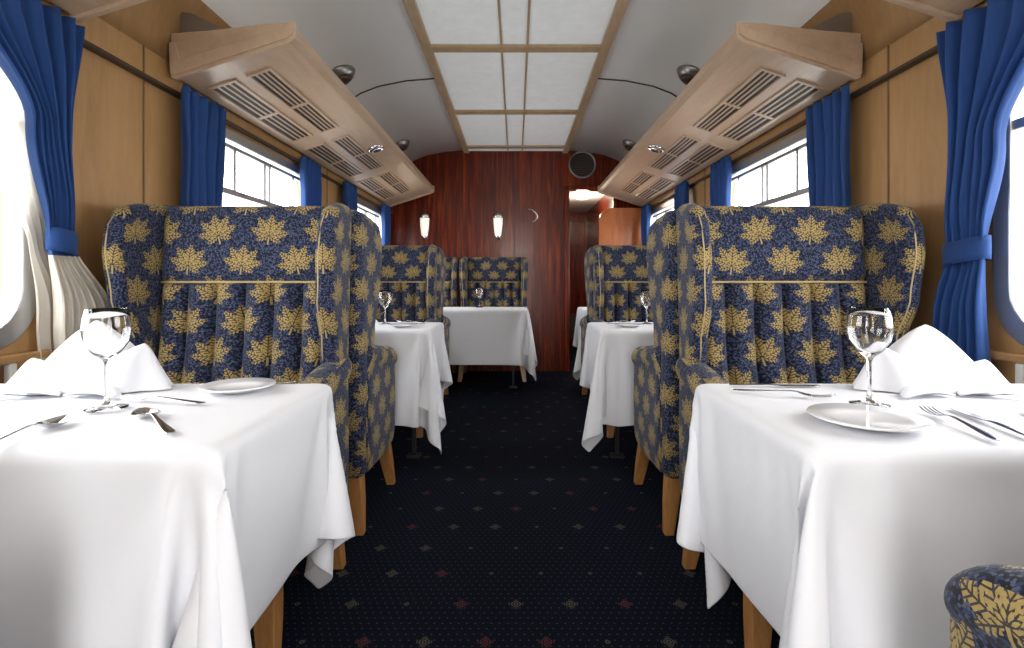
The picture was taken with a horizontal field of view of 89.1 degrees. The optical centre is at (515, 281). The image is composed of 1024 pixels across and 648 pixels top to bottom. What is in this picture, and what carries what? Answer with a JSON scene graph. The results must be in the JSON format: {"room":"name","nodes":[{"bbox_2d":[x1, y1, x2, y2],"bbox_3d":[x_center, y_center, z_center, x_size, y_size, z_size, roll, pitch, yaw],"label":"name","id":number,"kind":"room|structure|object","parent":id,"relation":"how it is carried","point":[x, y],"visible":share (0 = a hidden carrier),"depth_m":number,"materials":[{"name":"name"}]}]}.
{"room":"train carriage","nodes":[
{"label":"train carriage","id":0,"kind":"room"},
{"bbox_2d":[0,0,383,383],"bbox_3d":[-1.455,0.048,1.925,0.070,1.905,7.850,0,0,0],"label":"wall","id":1,"kind":"structure","parent":0,"point":[107,145],"depth_m":1.85,"materials":[{"name":"brown wood"}]},
{"bbox_2d":[4,363,16,383],"bbox_3d":[-1.402,0.613,1.760,0.024,0.775,7.480,0,0,0],"label":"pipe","id":2,"kind":"object","parent":1,"relation":"attached to","point":[10,370],"visible":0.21,"depth_m":1.43,"materials":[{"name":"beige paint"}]},
{"bbox_2d":[0,195,35,349],"bbox_3d":[-1.434,-0.278,0.925,0.057,0.945,1.220,0,0,0],"label":"window","id":3,"kind":"structure","parent":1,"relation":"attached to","point":[18,299],"depth_m":1.48,"materials":[{"name":"metal"}]},
{"bbox_2d":[0,348,53,364],"bbox_3d":[-1.402,0.212,1.920,0.034,0.025,7.840,0,0,0],"label":"trim","id":4,"kind":"structure","parent":1,"relation":"attached to","point":[11,358],"depth_m":1.46,"materials":[{"name":"brown wood"}]},
{"bbox_2d":[0,0,108,360],"bbox_3d":[-1.361,-0.230,1.494,0.084,1.141,0.616,0,0,0],"label":"curtain","id":5,"kind":"object","parent":1,"relation":"hanging from","point":[41,48],"visible":0.76,"depth_m":1.51,"materials":[{"name":"blue fabric"}]},
{"bbox_2d":[47,0,147,21],"bbox_3d":[-1.150,-0.964,0.030,0.510,0.282,3.260,0,0,0],"label":"luggage rack","id":6,"kind":"object","parent":1,"relation":"attached to","point":[82,10],"visible":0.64,"depth_m":1.63,"materials":[{"name":"brown wood"}]},
{"bbox_2d":[47,0,117,14],"bbox_3d":[-1.155,-0.942,0.030,0.500,0.213,3.260,0,0,0],"label":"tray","id":7,"kind":"object","parent":6,"relation":"on","point":[73,7],"depth_m":1.62,"materials":[{"name":"brown wood"}]},
{"bbox_2d":[180,85,226,205],"bbox_3d":[-1.354,-0.310,2.267,0.063,0.980,0.323,0,0,0],"label":"curtain","id":8,"kind":"object","parent":1,"relation":"hanging from","point":[203,122],"visible":0.48,"depth_m":2.23,"materials":[{"name":"blue fabric"}]},
{"bbox_2d":[143,45,327,205],"bbox_3d":[-1.417,0.000,2.940,0.006,1.800,1.926,0,0,0],"label":"trim","id":9,"kind":"structure","parent":1,"relation":"attached to","point":[143,45],"depth_m":1.98,"materials":[{"name":"brown wood"}]},
{"bbox_2d":[83,39,392,213],"bbox_3d":[-1.402,-0.775,1.920,0.034,0.014,7.840,0,0,0],"label":"trim","id":10,"kind":"structure","parent":1,"relation":"attached to","point":[88,45],"depth_m":2.06,"materials":[{"name":"wood"}]},
{"bbox_2d":[223,142,299,205],"bbox_3d":[-1.432,-0.558,2.975,0.036,0.253,1.110,0,0,0],"label":"window frame","id":11,"kind":"structure","parent":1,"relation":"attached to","point":[265,168],"depth_m":2.93,"materials":[{"name":"metal"}]},
{"bbox_2d":[225,128,299,186],"bbox_3d":[-1.434,-0.278,2.975,0.057,0.945,1.220,0,0,0],"label":"frame","id":12,"kind":"object","parent":1,"relation":"attached to","point":[234,139],"visible":0.05,"depth_m":2.88,"materials":[{"name":"metal"}]},
{"bbox_2d":[169,12,433,206],"bbox_3d":[-1.150,-0.964,3.910,0.510,0.282,3.620,0,0,0],"label":"luggage rack","id":13,"kind":"object","parent":1,"relation":"attached to","point":[269,75],"visible":0.97,"depth_m":2.57,"materials":[{"name":"brown wood"}]},
{"bbox_2d":[367,144,383,152],"bbox_3d":[-1.004,-0.958,3.720,0.124,0.036,0.124,-17,0,0],"label":"reading lamp","id":14,"kind":"object","parent":13,"relation":"attached to","point":[373,148],"depth_m":3.69,"materials":[{"name":"silver metal"}]},
{"bbox_2d":[300,156,321,205],"bbox_3d":[-1.354,-0.310,3.447,0.063,0.980,0.323,0,0,0],"label":"curtain","id":15,"kind":"object","parent":1,"relation":"hanging from","point":[310,172],"visible":0.31,"depth_m":3.42,"materials":[{"name":"blue fabric"}]},
{"bbox_2d":[342,181,357,210],"bbox_3d":[-1.354,-0.310,4.256,0.061,0.980,0.303,0,0,0],"label":"curtain","id":16,"kind":"object","parent":1,"relation":"hanging from","point":[349,191],"visible":0.16,"depth_m":4.23,"materials":[{"name":"blue fabric"}]},
{"bbox_2d":[358,206,378,222],"bbox_3d":[-1.432,-0.558,4.925,0.036,0.253,1.110,0,0,0],"label":"transom","id":17,"kind":"object","parent":1,"relation":"attached to","point":[364,211],"visible":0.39,"depth_m":5.05,"materials":[{"name":"metal"}]},
{"bbox_2d":[357,198,381,236],"bbox_3d":[-1.434,-0.278,4.925,0.057,0.945,1.220,0,0,0],"label":"frame","id":18,"kind":"object","parent":1,"relation":"attached to","point":[361,203],"visible":0.05,"depth_m":5.13,"materials":[{"name":"metal"}]},
{"bbox_2d":[381,203,390,244],"bbox_3d":[-1.354,-0.310,5.426,0.059,0.980,0.283,0,0,0],"label":"curtain","id":19,"kind":"object","parent":1,"relation":"hanging from","point":[385,209],"visible":0.41,"depth_m":5.34,"materials":[{"name":"blue fabric"}]},
{"bbox_2d":[246,345,744,647],"bbox_3d":[0.000,1.030,3.125,3.000,0.060,10.350,0,0,0],"label":"floor","id":20,"kind":"structure","parent":0,"point":[515,534],"depth_m":1.94,"materials":[{"name":"blue carpet"}]},
{"bbox_2d":[0,384,354,647],"bbox_3d":[-0.885,0.624,1.005,1.008,0.753,0.639,0,0,0],"label":"tablecloth","id":21,"kind":"object","parent":20,"relation":"on","point":[117,530],"visible":0.88,"depth_m":0.78,"materials":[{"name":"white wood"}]},
{"bbox_2d":[0,414,71,439],"bbox_3d":[-0.781,0.238,0.815,0.045,0.016,0.200,0,0,-4],"label":"spoon","id":22,"kind":"object","parent":21,"relation":"on","point":[57,421],"visible":1,"depth_m":0.88,"materials":[{"name":"metal"}]},
{"bbox_2d":[0,330,172,398],"bbox_3d":[-0.965,0.168,1.164,0.354,0.152,0.199,0,0,-6],"label":"folded napkin","id":23,"kind":"object","parent":21,"relation":"on","point":[71,369],"visible":0.88,"depth_m":1.16,"materials":[{"name":"white fabric"}]},
{"bbox_2d":[80,308,131,412],"bbox_3d":[-0.787,0.147,1.000,0.079,0.192,0.079,0,0,0],"label":"wine glass","id":24,"kind":"object","parent":21,"relation":"on","point":[105,332],"visible":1,"depth_m":0.98,"materials":[{"name":"clear glass"}]},
{"bbox_2d":[131,407,175,433],"bbox_3d":[-0.623,0.238,0.898,0.200,0.016,0.045,0,0,43],"label":"spoon","id":25,"kind":"object","parent":21,"relation":"on","point":[144,412],"visible":1,"depth_m":0.92,"materials":[{"name":"metal"}]},
{"bbox_2d":[117,394,205,403],"bbox_3d":[-0.717,0.237,1.054,0.198,0.010,0.025,0,0,11],"label":"fork","id":26,"kind":"object","parent":21,"relation":"on","point":[130,398],"visible":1,"depth_m":1.05,"materials":[{"name":"metal"}]},
{"bbox_2d":[198,378,275,393],"bbox_3d":[-0.625,0.236,1.170,0.156,0.014,0.156,0,0,0],"label":"plate","id":27,"kind":"object","parent":21,"relation":"on","point":[237,385],"visible":1,"depth_m":1.19,"materials":[{"name":"white ceramic"}]},
{"bbox_2d":[202,381,295,383],"bbox_3d":[-0.640,0.240,1.250,0.211,0.005,0.020,0,0,-8],"label":"knife","id":28,"kind":"object","parent":21,"relation":"on","point":[276,381],"visible":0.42,"depth_m":1.25,"materials":[{"name":"metal"}]},
{"bbox_2d":[102,203,351,647],"bbox_3d":[-0.945,0.361,1.603,0.753,1.278,0.666,0,0,0],"label":"dining chair","id":29,"kind":"object","parent":20,"relation":"on","point":[216,293],"visible":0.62,"depth_m":1.78,"materials":[{"name":"fabric"}]},
{"bbox_2d":[158,207,323,383],"bbox_3d":[-0.945,0.154,1.804,0.600,0.832,0.139,0,0,0],"label":"cushion","id":30,"kind":"object","parent":29,"relation":"on","point":[236,285],"depth_m":1.79,"materials":[{"name":"fabric"}]},
{"bbox_2d":[347,210,396,535],"bbox_3d":[-0.945,0.361,2.287,0.753,1.278,0.666,0,0,0],"label":"dining chair","id":31,"kind":"object","parent":20,"relation":"on","point":[371,381],"visible":0.1,"depth_m":2.07,"materials":[{"name":"fabric"}]},
{"bbox_2d":[376,245,438,437],"bbox_3d":[-0.945,0.361,3.643,0.753,1.278,0.666,0,0,0],"label":"dining chair","id":32,"kind":"object","parent":20,"relation":"on","point":[409,272],"visible":0.38,"depth_m":3.83,"materials":[{"name":"fabric"}]},
{"bbox_2d":[376,247,428,321],"bbox_3d":[-0.945,0.154,3.844,0.600,0.832,0.139,0,0,0],"label":"cushion","id":33,"kind":"object","parent":32,"relation":"on","point":[403,269],"depth_m":3.83,"materials":[{"name":"fabric"}]},
{"bbox_2d":[374,322,451,458],"bbox_3d":[-0.880,0.624,2.940,1.008,0.753,0.639,0,0,0],"label":"dining table","id":34,"kind":"object","parent":20,"relation":"on","point":[422,369],"visible":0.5,"depth_m":2.70,"materials":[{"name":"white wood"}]},
{"bbox_2d":[379,291,391,323],"bbox_3d":[-0.760,0.147,3.020,0.079,0.192,0.079,0,0,0],"label":"wine glass","id":35,"kind":"object","parent":34,"relation":"on","point":[385,297],"visible":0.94,"depth_m":2.99,"materials":[{"name":"clear"}]},
{"bbox_2d":[387,323,416,326],"bbox_3d":[-0.620,0.236,2.840,0.160,0.014,0.160,0,0,0],"label":"plate","id":36,"kind":"object","parent":34,"relation":"on","point":[390,324],"visible":1,"depth_m":2.86,"materials":[{"name":"white ceramic"}]},
{"bbox_2d":[436,246,450,394],"bbox_3d":[-0.945,0.361,4.327,0.753,1.278,0.666,0,0,0],"label":"dining chair","id":37,"kind":"object","parent":20,"relation":"on","point":[441,259],"visible":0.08,"depth_m":4.14,"materials":[{"name":"fabric"}]},
{"bbox_2d":[443,257,457,372],"bbox_3d":[-1.000,0.361,5.513,0.753,1.278,0.666,0,0,0],"label":"dining chair","id":38,"kind":"object","parent":20,"relation":"on","point":[451,278],"visible":0.1,"depth_m":5.68,"materials":[{"name":"fabric"}]},
{"bbox_2d":[443,258,451,306],"bbox_3d":[-1.000,0.154,5.714,0.600,0.832,0.139,0,0,0],"label":"cushion","id":39,"kind":"object","parent":38,"relation":"on","point":[447,302],"depth_m":5.70,"materials":[{"name":"fabric"}]},
{"bbox_2d":[443,307,535,387],"bbox_3d":[-0.600,0.624,4.895,1.558,0.753,0.639,0,0,0],"label":"dining table","id":40,"kind":"object","parent":20,"relation":"on","point":[485,335],"visible":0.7,"depth_m":4.67,"materials":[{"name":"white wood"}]},
{"bbox_2d":[475,287,482,307],"bbox_3d":[-0.350,0.147,4.950,0.079,0.192,0.079,0,0,0],"label":"wine glass","id":41,"kind":"object","parent":40,"relation":"on","point":[478,290],"visible":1,"depth_m":4.92,"materials":[{"name":"clear"}]},
{"bbox_2d":[458,257,528,381],"bbox_3d":[-0.240,0.361,5.513,0.753,1.278,0.666,0,0,0],"label":"dining chair","id":42,"kind":"object","parent":20,"relation":"on","point":[503,280],"visible":0.5,"depth_m":5.70,"materials":[{"name":"fabric"}]},
{"bbox_2d":[468,258,520,306],"bbox_3d":[-0.240,0.154,5.714,0.600,0.832,0.139,0,0,0],"label":"cushion","id":43,"kind":"object","parent":42,"relation":"on","point":[500,278],"depth_m":5.71,"materials":[{"name":"fabric"}]},
{"bbox_2d":[572,307,586,379],"bbox_3d":[0.960,0.624,4.866,0.863,0.753,0.684,0,0,4],"label":"dining table","id":44,"kind":"object","parent":20,"relation":"on","point":[581,312],"visible":0.15,"depth_m":4.98,"materials":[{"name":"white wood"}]},
{"bbox_2d":[580,246,593,395],"bbox_3d":[0.930,0.361,4.327,0.753,1.278,0.666,0,0,0],"label":"dining chair","id":45,"kind":"object","parent":20,"relation":"on","point":[588,261],"visible":0.05,"depth_m":4.13,"materials":[{"name":"fabric"}]},
{"bbox_2d":[578,322,653,458],"bbox_3d":[0.859,0.624,2.934,1.039,0.753,0.679,0,0,0],"label":"dining table","id":46,"kind":"object","parent":20,"relation":"on","point":[607,366],"visible":0.41,"depth_m":2.70,"materials":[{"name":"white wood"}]},
{"bbox_2d":[615,323,644,326],"bbox_3d":[0.620,0.236,2.840,0.160,0.014,0.160,0,0,0],"label":"plate","id":47,"kind":"object","parent":46,"relation":"on","point":[619,324],"visible":1,"depth_m":2.86,"materials":[{"name":"white ceramic"}]},
{"bbox_2d":[640,291,652,323],"bbox_3d":[0.760,0.147,3.020,0.079,0.192,0.079,0,0,0],"label":"wine glass","id":48,"kind":"object","parent":46,"relation":"on","point":[644,295],"visible":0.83,"depth_m":3.00,"materials":[{"name":"clear glass"}]},
{"bbox_2d":[599,208,641,244],"bbox_3d":[1.150,0.100,5.638,0.500,1.800,0.035,0,0,0],"label":"screen","id":49,"kind":"object","parent":20,"relation":"on","point":[617,226],"visible":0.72,"depth_m":5.62,"materials":[{"name":"orange wood"}]},
{"bbox_2d":[591,245,652,437],"bbox_3d":[0.930,0.361,3.643,0.753,1.278,0.666,0,0,0],"label":"dining chair","id":50,"kind":"object","parent":20,"relation":"on","point":[620,274],"visible":0.34,"depth_m":3.83,"materials":[{"name":"fabric"}]},
{"bbox_2d":[601,247,652,321],"bbox_3d":[0.930,0.154,3.844,0.600,0.832,0.139,0,0,0],"label":"cushion","id":51,"kind":"object","parent":50,"relation":"on","point":[625,268],"depth_m":3.83,"materials":[{"name":"fabric"}]},
{"bbox_2d":[631,210,679,535],"bbox_3d":[0.930,0.361,2.287,0.753,1.278,0.666,0,0,0],"label":"dining chair","id":52,"kind":"object","parent":20,"relation":"on","point":[656,379],"visible":0.14,"depth_m":2.07,"materials":[{"name":"fabric"}]},
{"bbox_2d":[676,203,925,647],"bbox_3d":[0.930,0.361,1.603,0.753,1.278,0.666,0,0,0],"label":"dining chair","id":53,"kind":"object","parent":20,"relation":"on","point":[766,294],"visible":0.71,"depth_m":1.78,"materials":[{"name":"fabric"}]},
{"bbox_2d":[703,207,866,383],"bbox_3d":[0.930,0.154,1.804,0.600,0.832,0.139,0,0,0],"label":"cushion","id":54,"kind":"object","parent":53,"relation":"on","point":[786,281],"depth_m":1.79,"materials":[{"name":"fabric"}]},
{"bbox_2d":[670,384,1023,647],"bbox_3d":[0.859,0.624,0.999,1.039,0.753,0.679,0,0,0],"label":"tablecloth","id":55,"kind":"object","parent":20,"relation":"on","point":[842,536],"visible":0.86,"depth_m":0.78,"materials":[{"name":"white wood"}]},
{"bbox_2d":[729,383,820,386],"bbox_3d":[0.606,0.240,1.217,0.211,0.005,0.020,0,0,1],"label":"knife","id":56,"kind":"object","parent":55,"relation":"on","point":[796,385],"visible":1,"depth_m":1.21,"materials":[{"name":"metal"}]},
{"bbox_2d":[733,389,835,397],"bbox_3d":[0.574,0.237,1.122,0.198,0.010,0.025,0,0,26],"label":"fork","id":57,"kind":"object","parent":55,"relation":"on","point":[802,393],"visible":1,"depth_m":1.11,"materials":[{"name":"metal"}]},
{"bbox_2d":[846,307,893,407],"bbox_3d":[0.700,0.147,1.030,0.079,0.192,0.079,0,0,0],"label":"wine glass","id":58,"kind":"object","parent":55,"relation":"on","point":[870,330],"visible":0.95,"depth_m":1.01,"materials":[{"name":"clear glass"}]},
{"bbox_2d":[806,403,935,431],"bbox_3d":[0.605,0.236,0.895,0.184,0.014,0.184,0,0,0],"label":"plate","id":59,"kind":"object","parent":55,"relation":"on","point":[859,416],"visible":1,"depth_m":0.90,"materials":[{"name":"white ceramic"}]},
{"bbox_2d":[852,325,1023,397],"bbox_3d":[0.940,0.172,1.166,0.337,0.145,0.189,0,0,6],"label":"folded napkin","id":60,"kind":"object","parent":55,"relation":"on","point":[923,360],"visible":0.91,"depth_m":1.16,"materials":[{"name":"white fabric"}]},
{"bbox_2d":[918,405,1002,440],"bbox_3d":[0.754,0.237,0.887,0.025,0.010,0.198,0,0,11],"label":"fork","id":61,"kind":"object","parent":55,"relation":"on","point":[984,433],"visible":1,"depth_m":0.86,"materials":[{"name":"metal"}]},
{"bbox_2d":[948,407,1023,435],"bbox_3d":[0.821,0.240,0.904,0.020,0.005,0.211,0,0,11],"label":"knife","id":62,"kind":"object","parent":55,"relation":"on","point":[959,410],"visible":1,"depth_m":0.91,"materials":[{"name":"metal"}]},
{"bbox_2d":[944,564,1023,647],"bbox_3d":[0.870,0.361,0.367,0.753,1.278,0.666,0,0,0],"label":"dining chair","id":63,"kind":"object","parent":20,"relation":"on","point":[984,604],"visible":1,"depth_m":0.56,"materials":[{"name":"fabric"}]},
{"bbox_2d":[390,150,640,370],"bbox_3d":[0.000,-0.250,5.880,2.840,2.500,0.060,0,0,0],"label":"wall","id":64,"kind":"structure","parent":0,"point":[473,186],"depth_m":5.85,"materials":[{"name":"brown wood"}]},
{"bbox_2d":[420,213,429,238],"bbox_3d":[-1.020,-0.623,5.805,0.112,0.295,0.090,0,0,0],"label":"wall sconce","id":65,"kind":"object","parent":64,"relation":"attached to","point":[424,217],"visible":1,"depth_m":5.78,"materials":[{"name":"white glass"}]},
{"bbox_2d":[493,213,502,238],"bbox_3d":[-0.200,-0.623,5.805,0.112,0.295,0.090,0,0,0],"label":"wall sconce","id":66,"kind":"object","parent":64,"relation":"attached to","point":[497,217],"visible":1,"depth_m":5.78,"materials":[{"name":"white glass"}]},
{"bbox_2d":[553,152,553,361],"bbox_3d":[-0.100,-0.280,5.849,1.046,2.360,0.004,0,0,0],"label":"trim","id":67,"kind":"structure","parent":64,"relation":"attached to","point":[553,152],"depth_m":5.85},
{"bbox_2d":[568,151,595,177],"bbox_3d":[0.745,-1.320,5.838,0.310,0.310,0.022,0,0,0],"label":"ventilator","id":68,"kind":"object","parent":64,"relation":"attached to","point":[582,164],"visible":1,"depth_m":5.84,"materials":[{"name":"metal"}]},
{"bbox_2d":[564,186,617,370],"bbox_3d":[0.840,-0.037,5.835,0.600,2.075,0.030,0,0,0],"label":"trim","id":69,"kind":"structure","parent":64,"relation":"attached to","point":[567,189],"depth_m":5.82,"materials":[{"name":"brown wood"}]},
{"bbox_2d":[99,0,932,161],"bbox_3d":[0.000,-1.230,1.925,2.982,0.660,7.850,0,0,0],"label":"ceiling","id":70,"kind":"structure","parent":0,"point":[378,38],"depth_m":3.03,"materials":[{"name":"white paint"}]},
{"bbox_2d":[332,65,354,84],"bbox_3d":[-1.136,-1.333,3.400,0.200,0.065,0.200,-26,0,0],"label":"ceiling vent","id":71,"kind":"object","parent":70,"relation":"attached to","point":[345,73],"depth_m":3.35,"materials":[{"name":"silver metal"}]},
{"bbox_2d":[355,78,433,96],"bbox_3d":[-0.894,-1.391,3.780,0.692,0.193,0.010,0,0,0],"label":"trim","id":72,"kind":"structure","parent":70,"relation":"attached to","point":[427,78],"depth_m":3.77,"materials":[{"name":"metal"}]},
{"bbox_2d":[396,139,409,150],"bbox_3d":[-1.136,-1.333,5.150,0.200,0.065,0.200,-26,0,0],"label":"ceiling vent","id":73,"kind":"object","parent":70,"relation":"attached to","point":[403,144],"depth_m":5.09,"materials":[{"name":"silver metal"}]},
{"bbox_2d":[402,0,629,152],"bbox_3d":[0.000,-1.465,1.945,1.170,0.040,7.790,0,0,0],"label":"frame","id":74,"kind":"object","parent":70,"relation":"attached to","point":[429,49],"visible":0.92,"depth_m":3.29,"materials":[{"name":"brown wood"}]},
{"bbox_2d":[415,0,616,150],"bbox_3d":[0.000,-1.474,1.940,1.060,0.012,7.780,0,0,0],"label":"ceiling light panel","id":75,"kind":"object","parent":70,"relation":"in","point":[473,81],"visible":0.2,"depth_m":3.49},
{"bbox_2d":[497,0,530,151],"bbox_3d":[-0.010,-1.470,1.935,0.174,0.020,7.770,0,0,0],"label":"bars","id":76,"kind":"object","parent":75,"relation":"on","point":[498,1],"visible":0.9,"depth_m":3.48,"materials":[{"name":"brown wood"}]},
{"bbox_2d":[622,139,635,150],"bbox_3d":[1.136,-1.333,5.150,0.200,0.065,0.200,26,0,0],"label":"ceiling vent","id":77,"kind":"object","parent":70,"relation":"attached to","point":[628,144],"depth_m":5.09,"materials":[{"name":"silver metal"}]},
{"bbox_2d":[598,78,676,96],"bbox_3d":[0.894,-1.391,3.780,0.692,0.193,0.010,0,0,0],"label":"trim","id":78,"kind":"structure","parent":70,"relation":"attached to","point":[598,78],"depth_m":3.77,"materials":[{"name":"metal"}]},
{"bbox_2d":[677,65,699,84],"bbox_3d":[1.136,-1.333,3.400,0.200,0.065,0.200,26,0,0],"label":"ceiling lamp","id":79,"kind":"object","parent":70,"relation":"attached to","point":[686,73],"depth_m":3.35,"materials":[{"name":"silver metal"}]},
{"bbox_2d":[570,212,586,306],"bbox_3d":[0.840,-0.100,8.230,0.680,2.200,0.060,0,0,0],"label":"wall","id":80,"kind":"structure","parent":0,"point":[574,216],"depth_m":8.20,"materials":[{"name":"brown wood"}]},
{"bbox_2d":[570,222,584,344],"bbox_3d":[0.840,0.020,8.175,0.480,1.940,0.030,0,0,0],"label":"leaf","id":81,"kind":"object","parent":80,"relation":"attached to","point":[577,229],"visible":0.24,"depth_m":8.16,"materials":[{"name":"brown wood"}]},
{"bbox_2d":[570,314,575,338],"bbox_3d":[0.840,0.700,8.157,0.400,0.400,0.006,0,0,0],"label":"door","id":82,"kind":"structure","parent":81,"relation":"attached to","point":[572,316],"depth_m":8.15,"materials":[{"name":"wood"}]},
{"bbox_2d":[570,191,603,211],"bbox_3d":[0.840,-1.130,7.080,0.680,0.060,2.340,0,0,0],"label":"ceiling","id":83,"kind":"structure","parent":0,"point":[576,205],"depth_m":7.11,"materials":[{"name":"white paint"}]},
{"bbox_2d":[574,194,589,199],"bbox_3d":[0.840,-1.075,6.600,0.200,0.050,0.200,0,0,0],"label":"ceiling lamp","id":84,"kind":"object","parent":83,"relation":"attached to","point":[578,196],"visible":1,"depth_m":6.54,"materials":[{"name":"white glass"}]},
{"bbox_2d":[587,195,612,249],"bbox_3d":[1.150,-0.100,7.080,0.060,2.200,2.340,0,0,0],"label":"wall","id":85,"kind":"structure","parent":0,"point":[606,202],"depth_m":7.33,"materials":[{"name":"brown wood"}]},
{"bbox_2d":[648,0,1023,383],"bbox_3d":[1.455,0.048,1.925,0.070,1.905,7.850,0,0,0],"label":"wall","id":86,"kind":"structure","parent":0,"point":[918,117],"depth_m":1.88,"materials":[{"name":"brown wood"}]},
{"bbox_2d":[641,203,650,244],"bbox_3d":[1.351,-0.310,5.423,0.059,0.980,0.283,0,0,0],"label":"curtain","id":87,"kind":"object","parent":86,"relation":"hanging from","point":[646,209],"visible":0.32,"depth_m":5.36,"materials":[{"name":"blue fabric"}]},
{"bbox_2d":[650,198,673,225],"bbox_3d":[1.434,-0.278,4.925,0.057,0.945,1.220,0,0,0],"label":"frame","id":88,"kind":"object","parent":86,"relation":"attached to","point":[670,203],"visible":0.08,"depth_m":5.09,"materials":[{"name":"metal"}]},
{"bbox_2d":[653,206,673,219],"bbox_3d":[1.432,-0.558,4.925,0.036,0.253,1.110,0,0,0],"label":"transom","id":89,"kind":"object","parent":86,"relation":"attached to","point":[656,216],"visible":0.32,"depth_m":5.05,"materials":[{"name":"metal"}]},
{"bbox_2d":[674,181,688,209],"bbox_3d":[1.351,-0.310,4.254,0.061,0.980,0.303,0,0,0],"label":"curtain","id":90,"kind":"object","parent":86,"relation":"hanging from","point":[681,193],"visible":0.27,"depth_m":4.23,"materials":[{"name":"blue fabric"}]},
{"bbox_2d":[710,155,731,205],"bbox_3d":[1.351,-0.310,3.444,0.063,0.980,0.323,0,0,0],"label":"curtain","id":91,"kind":"object","parent":86,"relation":"hanging from","point":[721,171],"visible":0.31,"depth_m":3.42,"materials":[{"name":"blue fabric"}]},
{"bbox_2d":[598,12,862,206],"bbox_3d":[1.150,-0.964,3.910,0.510,0.282,3.620,0,0,0],"label":"luggage rack","id":92,"kind":"object","parent":86,"relation":"attached to","point":[762,75],"visible":0.99,"depth_m":2.57,"materials":[{"name":"brown wood"}]},
{"bbox_2d":[648,144,664,152],"bbox_3d":[1.004,-0.958,3.720,0.124,0.036,0.124,17,0,0],"label":"reading lamp","id":93,"kind":"object","parent":92,"relation":"attached to","point":[657,148],"depth_m":3.69,"materials":[{"name":"silver metal"}]},
{"bbox_2d":[731,128,805,194],"bbox_3d":[1.434,-0.278,2.975,0.057,0.945,1.220,0,0,0],"label":"frame","id":94,"kind":"object","parent":86,"relation":"attached to","point":[797,139],"visible":0.04,"depth_m":2.88,"materials":[{"name":"metal"}]},
{"bbox_2d":[732,143,808,205],"bbox_3d":[1.432,-0.558,2.975,0.036,0.253,1.110,0,0,0],"label":"window frame","id":95,"kind":"structure","parent":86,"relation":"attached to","point":[766,168],"depth_m":2.93,"materials":[{"name":"metal"}]},
{"bbox_2d":[651,45,937,207],"bbox_3d":[1.402,-0.775,1.920,0.034,0.014,7.840,0,0,0],"label":"trim","id":96,"kind":"structure","parent":86,"relation":"attached to","point":[931,52],"depth_m":2.10,"materials":[{"name":"wood"}]},
{"bbox_2d":[704,45,888,205],"bbox_3d":[1.417,0.000,2.940,0.006,1.800,1.926,0,0,0],"label":"trim","id":97,"kind":"structure","parent":86,"relation":"attached to","point":[888,45],"depth_m":1.98,"materials":[{"name":"brown wood"}]},
{"bbox_2d":[805,85,850,205],"bbox_3d":[1.351,-0.310,2.264,0.063,0.980,0.323,0,0,0],"label":"curtain","id":98,"kind":"object","parent":86,"relation":"hanging from","point":[828,121],"visible":0.41,"depth_m":2.23,"materials":[{"name":"blue fabric"}]},
{"bbox_2d":[884,0,984,21],"bbox_3d":[1.150,-0.964,0.030,0.510,0.282,3.260,0,0,0],"label":"luggage rack","id":99,"kind":"object","parent":86,"relation":"attached to","point":[948,10],"visible":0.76,"depth_m":1.63,"materials":[{"name":"brown wood"}]},
{"bbox_2d":[914,0,984,14],"bbox_3d":[1.155,-0.942,0.030,0.500,0.213,3.260,0,0,0],"label":"tray","id":100,"kind":"object","parent":99,"relation":"on","point":[929,7],"depth_m":1.62,"materials":[{"name":"brown wood"}]},
{"bbox_2d":[932,0,1023,361],"bbox_3d":[1.351,-0.220,1.479,0.080,1.160,0.548,0,0,0],"label":"curtain","id":101,"kind":"object","parent":86,"relation":"hanging from","point":[981,54],"visible":0.89,"depth_m":1.52,"materials":[{"name":"blue fabric"}]},
{"bbox_2d":[990,349,1023,363],"bbox_3d":[1.402,0.212,1.920,0.034,0.025,7.840,0,0,0],"label":"trim","id":102,"kind":"structure","parent":86,"relation":"attached to","point":[994,354],"depth_m":1.47,"materials":[{"name":"brown wood"}]},
{"bbox_2d":[993,88,1023,345],"bbox_3d":[1.434,-0.278,0.925,0.057,0.945,1.220,0,0,0],"label":"window","id":103,"kind":"structure","parent":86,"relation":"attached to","point":[1008,214],"depth_m":1.48,"materials":[{"name":"glass"}]},
{"bbox_2d":[1014,117,1023,129],"bbox_3d":[1.432,-0.558,0.925,0.036,0.253,1.110,0,0,0],"label":"transom","id":104,"kind":"object","parent":86,"relation":"attached to","point":[1018,123],"visible":1,"depth_m":1.46,"materials":[{"name":"metal"}]},
{"bbox_2d":[1015,363,1023,383],"bbox_3d":[1.398,0.613,1.760,0.024,0.775,7.480,0,0,0],"label":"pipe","id":105,"kind":"object","parent":86,"relation":"attached to","point":[1019,368],"visible":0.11,"depth_m":1.44,"materials":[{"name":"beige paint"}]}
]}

